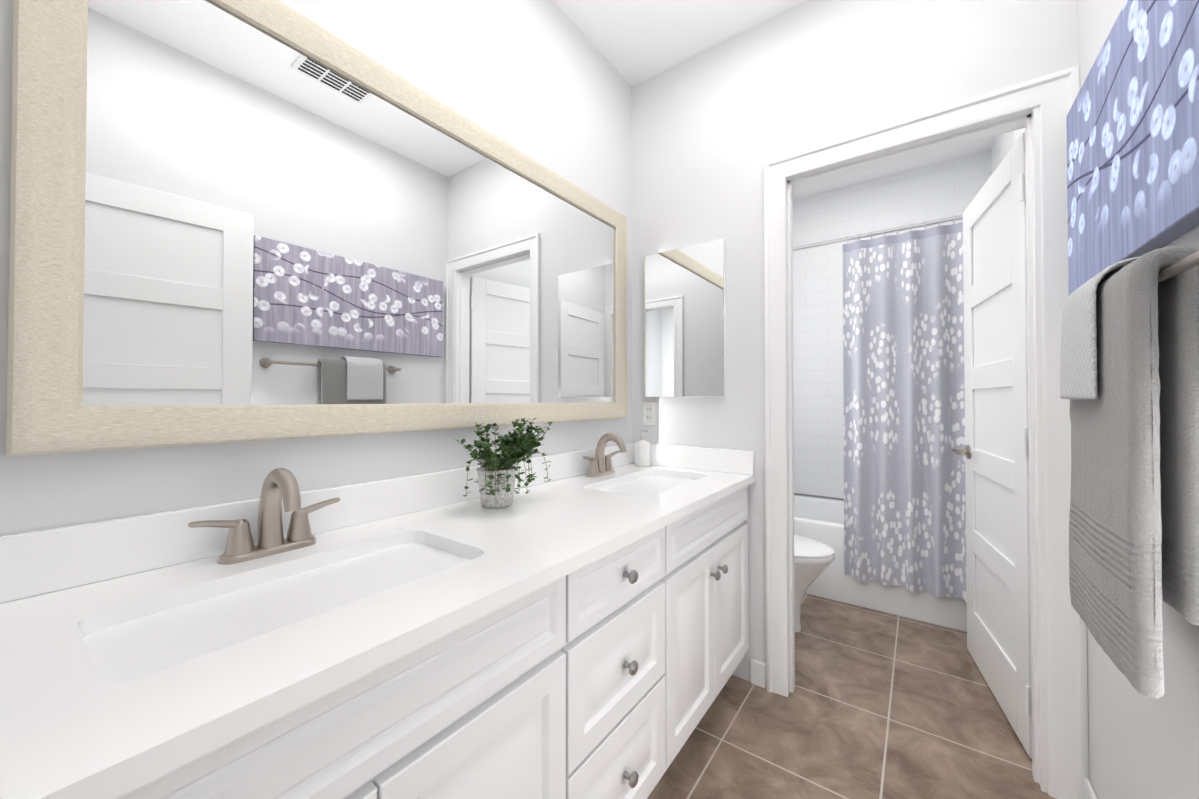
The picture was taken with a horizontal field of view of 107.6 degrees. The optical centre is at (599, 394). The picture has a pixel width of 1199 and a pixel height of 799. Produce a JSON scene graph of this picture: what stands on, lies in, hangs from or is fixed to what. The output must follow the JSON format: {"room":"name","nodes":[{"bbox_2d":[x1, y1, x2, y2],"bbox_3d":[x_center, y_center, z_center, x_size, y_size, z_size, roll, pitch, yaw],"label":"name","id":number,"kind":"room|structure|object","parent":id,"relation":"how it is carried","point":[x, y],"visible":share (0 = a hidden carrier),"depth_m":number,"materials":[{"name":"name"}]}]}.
{"room":"bathroom","nodes":[
{"label":"bathroom","id":0,"kind":"room"},
{"bbox_2d":[0,0,631,535],"bbox_3d":[-0.293,-0.179,1.650,0.100,2.750,5.260,0,-1,36],"label":"wall","id":1,"kind":"structure","parent":0,"point":[546,84],"depth_m":1.26,"materials":[{"name":"white paint"}]},
{"bbox_2d":[6,0,626,455],"bbox_3d":[-0.397,-0.380,1.396,0.032,0.965,1.763,0,-1,36],"label":"mirror","id":2,"kind":"object","parent":1,"relation":"attached to","point":[244,220],"visible":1,"depth_m":0.96,"materials":[{"name":"clear glass"}]},
{"bbox_2d":[0,442,635,600],"bbox_3d":[-0.409,0.277,1.380,0.020,0.100,1.972,0,-1,36],"label":"backsplash","id":3,"kind":"structure","parent":1,"relation":"attached to","point":[41,561],"depth_m":0.81,"materials":[{"name":"white stone"}]},
{"bbox_2d":[553,0,993,199],"bbox_3d":[0.370,-1.600,1.183,1.740,0.080,5.260,0,-1,36],"label":"ceiling","id":4,"kind":"structure","parent":0,"point":[634,42],"depth_m":1.88,"materials":[{"name":"white paint"}]},
{"bbox_2d":[647,593,1055,798],"bbox_3d":[0.370,1.230,1.150,1.740,0.080,5.260,0,-1,36],"label":"floor","id":5,"kind":"structure","parent":0,"point":[876,704],"depth_m":1.57,"materials":[{"name":"tile"}]},
{"bbox_2d":[84,477,754,798],"bbox_3d":[-0.172,0.773,1.201,0.606,0.835,1.972,0,-1,36],"label":"bathroom vanity","id":6,"kind":"object","parent":5,"relation":"on","point":[576,627],"depth_m":0.82,"materials":[{"name":"white paint"}]},
{"bbox_2d":[0,461,754,798],"bbox_3d":[-0.176,0.340,1.209,0.598,0.030,1.972,0,-1,36],"label":"countertop","id":7,"kind":"structure","parent":6,"relation":"on","point":[61,738],"depth_m":0.59,"materials":[{"name":"white stone"}]},
{"bbox_2d":[184,468,343,564],"bbox_3d":[-0.636,0.234,0.874,0.152,0.175,0.255,0,-1,36],"label":"faucet","id":8,"kind":"object","parent":7,"relation":"on","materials":[{"name":"silver metal"}]},
{"bbox_2d":[76,533,483,692],"bbox_3d":[-0.488,0.430,0.764,0.344,0.183,0.594,0,-1,36],"label":"sink","id":9,"kind":"object","parent":7,"relation":"in","point":[127,644],"depth_m":0.72,"materials":[{"name":"white ceramic"}]},
{"bbox_2d":[455,417,552,507],"bbox_3d":[-0.274,0.196,1.268,0.249,0.260,0.294,0,-1,36],"label":"plant","id":10,"kind":"object","parent":7,"relation":"on","point":[497,476],"visible":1,"depth_m":1.25,"materials":[{"name":"green plant"}]},
{"bbox_2d":[580,433,631,476],"bbox_3d":[0.045,0.245,1.807,0.152,0.175,0.255,0,-1,36],"label":"faucet","id":11,"kind":"object","parent":7,"relation":"on","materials":[{"name":"silver metal"}]},
{"bbox_2d":[588,473,695,496],"bbox_3d":[0.193,0.441,1.697,0.344,0.183,0.595,0,-1,36],"label":"sink","id":12,"kind":"object","parent":7,"relation":"in","point":[644,484],"depth_m":1.77,"materials":[{"name":"white ceramic"}]},
{"bbox_2d":[635,430,649,466],"bbox_3d":[0.204,0.250,2.068,0.074,0.170,0.070,0,-1,36],"label":"soap dispenser","id":13,"kind":"object","parent":7,"relation":"on","point":[642,452],"visible":1,"depth_m":2.04,"materials":[{"name":"white plastic"}]},
{"bbox_2d":[794,535,834,631],"bbox_3d":[0.829,0.817,2.392,0.808,0.775,0.460,0,-1,36],"label":"toilet","id":14,"kind":"object","parent":5,"relation":"on","point":[813,559],"visible":0.21,"depth_m":2.16,"materials":[{"name":"white ceramic"}]},
{"bbox_2d":[794,494,966,631],"bbox_3d":[1.627,0.990,2.876,1.512,0.440,0.766,0,-1,36],"label":"bathtub","id":15,"kind":"object","parent":5,"relation":"on","point":[819,519],"visible":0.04,"depth_m":2.54,"materials":[{"name":"white ceramic"}]},
{"bbox_2d":[632,0,1077,680],"bbox_3d":[0.818,-0.178,1.780,1.540,2.750,0.110,0,-1,36],"label":"wall","id":16,"kind":"structure","parent":0,"point":[714,128],"depth_m":1.83,"materials":[{"name":"white paint"}]},
{"bbox_2d":[643,402,654,425],"bbox_3d":[0.239,0.091,2.126,0.070,0.114,0.009,0,-1,36],"label":"electrical outlet","id":17,"kind":"object","parent":16,"relation":"attached to","point":[648,413],"visible":1,"depth_m":2.12,"materials":[{"name":"white plastic"}]},
{"bbox_2d":[644,239,725,396],"bbox_3d":[0.382,-0.330,2.012,0.395,0.680,0.032,0,-1,36],"label":"mirror","id":18,"kind":"object","parent":16,"relation":"attached to","point":[684,321],"visible":0.96,"depth_m":1.98,"materials":[{"name":"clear mirror"}]},
{"bbox_2d":[650,444,754,472],"bbox_3d":[0.408,0.285,1.992,0.578,0.100,0.020,0,-1,36],"label":"backsplash","id":19,"kind":"structure","parent":16,"relation":"attached to","point":[684,457],"depth_m":1.94,"materials":[{"name":"white stone"}]},
{"bbox_2d":[750,659,765,674],"bbox_3d":[0.505,1.151,2.070,0.616,0.100,0.014,0,-1,36],"label":"baseboard","id":20,"kind":"structure","parent":16,"relation":"attached to","point":[755,665],"depth_m":1.80,"materials":[{"name":"white paint"}]},
{"bbox_2d":[764,65,1088,798],"bbox_3d":[1.079,0.245,1.585,0.892,2.400,0.156,0,-1,36],"label":"door frame","id":21,"kind":"structure","parent":16,"relation":"attached to","point":[1038,108],"depth_m":1.36,"materials":[{"name":"white paint"}]},
{"bbox_2d":[952,132,1031,758],"bbox_3d":[1.577,0.162,1.745,0.166,2.055,0.722,0,-1,27],"label":"door","id":22,"kind":"structure","parent":21,"relation":"attached to","point":[995,451],"depth_m":1.68,"materials":[{"name":"white paint"}]},
{"bbox_2d":[793,131,1013,498],"bbox_3d":[1.637,-0.389,2.906,1.540,2.300,0.760,0,-1,36],"label":"wall","id":23,"kind":"structure","parent":0,"point":[947,189],"depth_m":3.28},
{"bbox_2d":[1014,0,1198,798],"bbox_3d":[1.032,-0.190,0.683,0.100,2.750,5.260,0,-1,36],"label":"wall","id":24,"kind":"structure","parent":0,"point":[1140,746],"depth_m":0.96,"materials":[{"name":"white paint"}]},
{"bbox_2d":[793,215,962,250],"bbox_3d":[1.413,-0.913,2.605,1.539,0.055,0.056,0,-1,36],"label":"curtain rod","id":25,"kind":"object","parent":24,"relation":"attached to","point":[893,230],"visible":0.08,"depth_m":2.47,"materials":[{"name":"silver metal"}]},
{"bbox_2d":[846,216,954,243],"bbox_3d":[1.724,-0.906,2.378,0.673,0.055,0.052,0,-1,36],"label":"curtain rings","id":26,"kind":"object","parent":25,"relation":"hanging from","point":[897,228],"visible":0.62,"depth_m":2.41,"materials":[{"name":"silver metal"}]},
{"bbox_2d":[843,222,966,602],"bbox_3d":[1.692,0.076,2.323,0.710,1.915,0.083,0,-1,36],"label":"shower curtain","id":27,"kind":"object","parent":26,"relation":"hanging from","point":[904,420],"visible":0.79,"depth_m":2.36,"materials":[{"name":"fabric"}]},
{"bbox_2d":[1083,778,1097,798],"bbox_3d":[1.061,1.136,0.804,0.014,0.100,1.113,0,-1,36],"label":"baseboard","id":28,"kind":"structure","parent":24,"relation":"attached to","point":[1088,791],"depth_m":1.23,"materials":[{"name":"white paint"}]},
{"bbox_2d":[1060,246,1198,698],"bbox_3d":[0.916,0.110,0.727,0.143,0.691,0.712,0,-1,36],"label":"towel","id":29,"kind":"object","parent":24,"relation":"attached to","point":[1129,371],"visible":1,"depth_m":0.68,"materials":[{"name":"white fabric"}]},
{"bbox_2d":[1066,0,1198,294],"bbox_3d":[1.041,-0.544,0.817,0.038,0.520,1.060,0,-1,36],"label":"picture","id":30,"kind":"object","parent":24,"relation":"attached to","point":[1132,122],"visible":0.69,"depth_m":0.86,"materials":[{"name":"blue"}]}
]}

